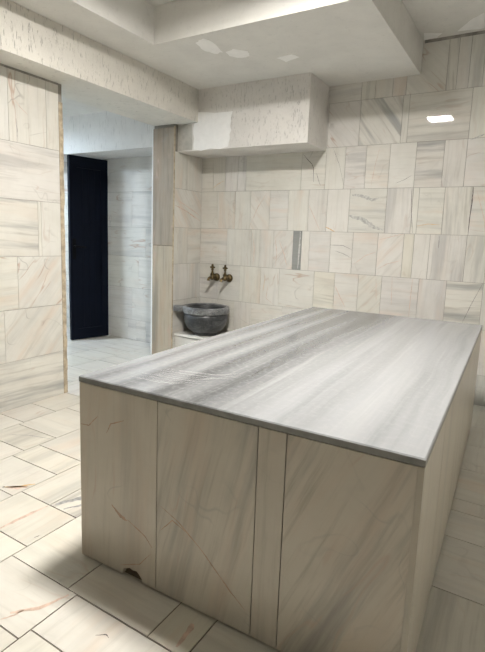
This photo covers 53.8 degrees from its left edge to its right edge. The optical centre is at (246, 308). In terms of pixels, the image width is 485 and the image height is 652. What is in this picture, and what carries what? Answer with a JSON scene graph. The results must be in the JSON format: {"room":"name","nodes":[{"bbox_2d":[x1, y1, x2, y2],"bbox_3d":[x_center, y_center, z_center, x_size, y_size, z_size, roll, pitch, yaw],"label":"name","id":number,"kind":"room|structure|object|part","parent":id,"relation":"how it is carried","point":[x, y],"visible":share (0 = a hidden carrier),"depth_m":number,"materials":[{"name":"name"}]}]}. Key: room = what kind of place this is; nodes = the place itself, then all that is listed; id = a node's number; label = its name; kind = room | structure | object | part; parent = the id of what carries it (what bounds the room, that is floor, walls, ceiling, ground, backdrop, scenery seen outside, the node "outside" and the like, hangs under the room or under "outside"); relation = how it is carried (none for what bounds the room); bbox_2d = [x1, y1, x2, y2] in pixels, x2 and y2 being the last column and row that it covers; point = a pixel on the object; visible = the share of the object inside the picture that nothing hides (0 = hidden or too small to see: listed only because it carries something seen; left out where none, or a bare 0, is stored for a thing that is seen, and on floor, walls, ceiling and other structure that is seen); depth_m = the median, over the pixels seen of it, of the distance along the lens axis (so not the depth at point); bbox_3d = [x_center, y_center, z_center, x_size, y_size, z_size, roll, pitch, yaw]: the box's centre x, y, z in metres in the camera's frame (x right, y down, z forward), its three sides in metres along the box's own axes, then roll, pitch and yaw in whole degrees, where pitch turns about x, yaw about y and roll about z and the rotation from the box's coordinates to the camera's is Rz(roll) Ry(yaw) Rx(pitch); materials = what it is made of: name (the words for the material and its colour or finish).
{"room":"spa","nodes":[
{"label":"spa","id":0,"kind":"room"},
{"bbox_2d":[0,63,63,412],"bbox_3d":[-2.827,-0.122,1.166,0.251,2.290,5.503,7,10,30],"label":"wall","id":1,"kind":"structure","parent":0,"point":[31,318],"depth_m":3.19,"materials":[{"name":"beige stone"}]},
{"bbox_2d":[58,102,67,392],"bbox_3d":[-1.405,-0.463,3.482,0.229,2.188,0.034,7,10,30],"label":"trim","id":2,"kind":"structure","parent":1,"relation":"attached to","point":[60,111],"depth_m":3.42,"materials":[{"name":"stone"}]},
{"bbox_2d":[62,97,104,116],"bbox_3d":[-2.424,-1.975,4.236,2.549,0.100,2.941,7,10,30],"label":"ceiling","id":3,"kind":"structure","parent":0,"point":[70,107],"depth_m":4.70,"materials":[{"name":"paint"}]},
{"bbox_2d":[63,111,154,161],"bbox_3d":[-1.789,-1.858,5.242,2.449,0.380,0.400,7,10,30],"label":"beam","id":4,"kind":"structure","parent":3,"relation":"attached to","point":[106,134],"depth_m":4.83,"materials":[{"name":"paint"}]},
{"bbox_2d":[0,0,198,125],"bbox_3d":[-2.263,-1.466,1.618,0.475,0.275,7.141,7,10,30],"label":"ceiling beam","id":5,"kind":"structure","parent":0,"point":[88,71],"depth_m":3.27,"materials":[{"name":"paint"}]},
{"bbox_2d":[154,124,201,347],"bbox_3d":[-0.678,-0.571,4.721,0.249,2.290,0.420,7,10,30],"label":"wall","id":6,"kind":"structure","parent":0,"point":[188,168],"depth_m":4.62,"materials":[{"name":"beige stone"}]},
{"bbox_2d":[151,129,152,353],"bbox_3d":[-0.895,-0.597,4.603,0.012,2.160,0.038,7,10,30],"label":"trim","id":7,"kind":"structure","parent":6,"relation":"attached to","point":[152,129],"depth_m":4.58,"materials":[{"name":"beige stone"}]},
{"bbox_2d":[152,127,173,353],"bbox_3d":[-0.789,-0.582,4.530,0.244,2.160,0.016,7,10,30],"label":"pillar","id":8,"kind":"structure","parent":6,"relation":"attached to","point":[163,138],"depth_m":4.51,"materials":[{"name":"beige stone"}]},
{"bbox_2d":[171,126,175,348],"bbox_3d":[-0.682,-0.574,4.466,0.005,2.170,0.016,7,10,30],"label":"trim","id":9,"kind":"structure","parent":6,"relation":"attached to","point":[174,126],"depth_m":4.45,"materials":[{"name":"stone"}]},
{"bbox_2d":[10,0,422,89],"bbox_3d":[-1.378,-1.610,1.065,2.018,0.239,7.141,7,10,30],"label":"ceiling","id":10,"kind":"structure","parent":0,"point":[200,44],"depth_m":3.11,"materials":[{"name":"paint"}]},
{"bbox_2d":[178,72,328,158],"bbox_3d":[0.033,-1.638,4.178,1.290,0.518,0.384,7,10,30],"label":"box","id":11,"kind":"object","parent":10,"relation":"attached to","point":[286,114],"visible":1,"depth_m":3.95,"materials":[{"name":"paint"}]},
{"bbox_2d":[0,327,484,651],"bbox_3d":[-1.783,0.965,1.635,6.900,0.121,7.341,7,10,30],"label":"floor","id":12,"kind":"structure","parent":0,"point":[55,597],"depth_m":1.73,"materials":[{"name":"stone"}]},
{"bbox_2d":[174,329,225,346],"bbox_3d":[-0.085,0.408,4.496,1.194,0.264,0.400,7,10,30],"label":"marble ledge","id":13,"kind":"object","parent":12,"relation":"on","point":[187,336],"visible":0.17,"depth_m":4.57,"materials":[{"name":"stone"}]},
{"bbox_2d":[173,303,228,335],"bbox_3d":[-0.407,0.106,4.622,0.490,0.273,0.449,7,10,30],"label":"stone basin","id":14,"kind":"object","parent":13,"relation":"on","point":[204,319],"visible":1,"depth_m":4.46,"materials":[{"name":"grey stone"}]},
{"bbox_3d":[-0.633,-0.006,4.568,0.120,0.050,0.099,1,9,-6],"label":"lug handle","id":15,"kind":"part","parent":14,"relation":"part of","materials":[{"name":"grey stone"}]},
{"bbox_2d":[79,307,481,651],"bbox_3d":[0.456,0.515,2.440,1.165,0.697,2.263,7,10,29],"label":"platform","id":16,"kind":"object","parent":12,"relation":"on","point":[289,481],"visible":1,"depth_m":1.48,"materials":[{"name":"stone"}]},
{"bbox_2d":[64,30,484,405],"bbox_3d":[0.173,-0.815,4.482,6.800,2.905,0.101,7,10,30],"label":"wall","id":17,"kind":"structure","parent":0,"point":[388,219],"depth_m":3.97,"materials":[{"name":"beige stone"}]},
{"bbox_2d":[67,154,108,339],"bbox_3d":[-1.744,-0.653,5.322,0.155,1.982,0.465,10,12,43],"label":"door","id":18,"kind":"structure","parent":17,"relation":"in","point":[87,178],"depth_m":5.29,"materials":[{"name":"blue paint"}]},
{"bbox_3d":[-1.840,-0.653,5.219,0.155,0.220,0.137,10,12,43],"label":"handle","id":19,"kind":"part","parent":18,"relation":"part of","materials":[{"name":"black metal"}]},
{"bbox_3d":[-1.748,-0.653,5.317,0.024,1.762,0.289,10,12,43],"label":"panel","id":20,"kind":"part","parent":18,"relation":"part of","materials":[{"name":"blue paint"}]},
{"bbox_2d":[207,264,219,280],"bbox_3d":[-0.329,-0.354,4.695,0.080,0.174,0.153,7,10,30],"label":"tap","id":21,"kind":"object","parent":17,"relation":"attached to","point":[216,276],"visible":1,"depth_m":4.68,"materials":[{"name":"gold metal"}]},
{"bbox_2d":[219,265,232,281],"bbox_3d":[-0.201,-0.338,4.620,0.080,0.174,0.153,7,10,30],"label":"tap","id":22,"kind":"object","parent":17,"relation":"attached to","point":[226,277],"visible":1,"depth_m":4.61,"materials":[{"name":"gold metal"}]},
{"bbox_2d":[145,0,484,40],"bbox_3d":[-0.501,-1.670,0.527,4.150,0.101,7.341,7,10,30],"label":"ceiling","id":23,"kind":"structure","parent":0,"point":[433,19],"depth_m":3.18,"materials":[{"name":"paint"}]}
]}

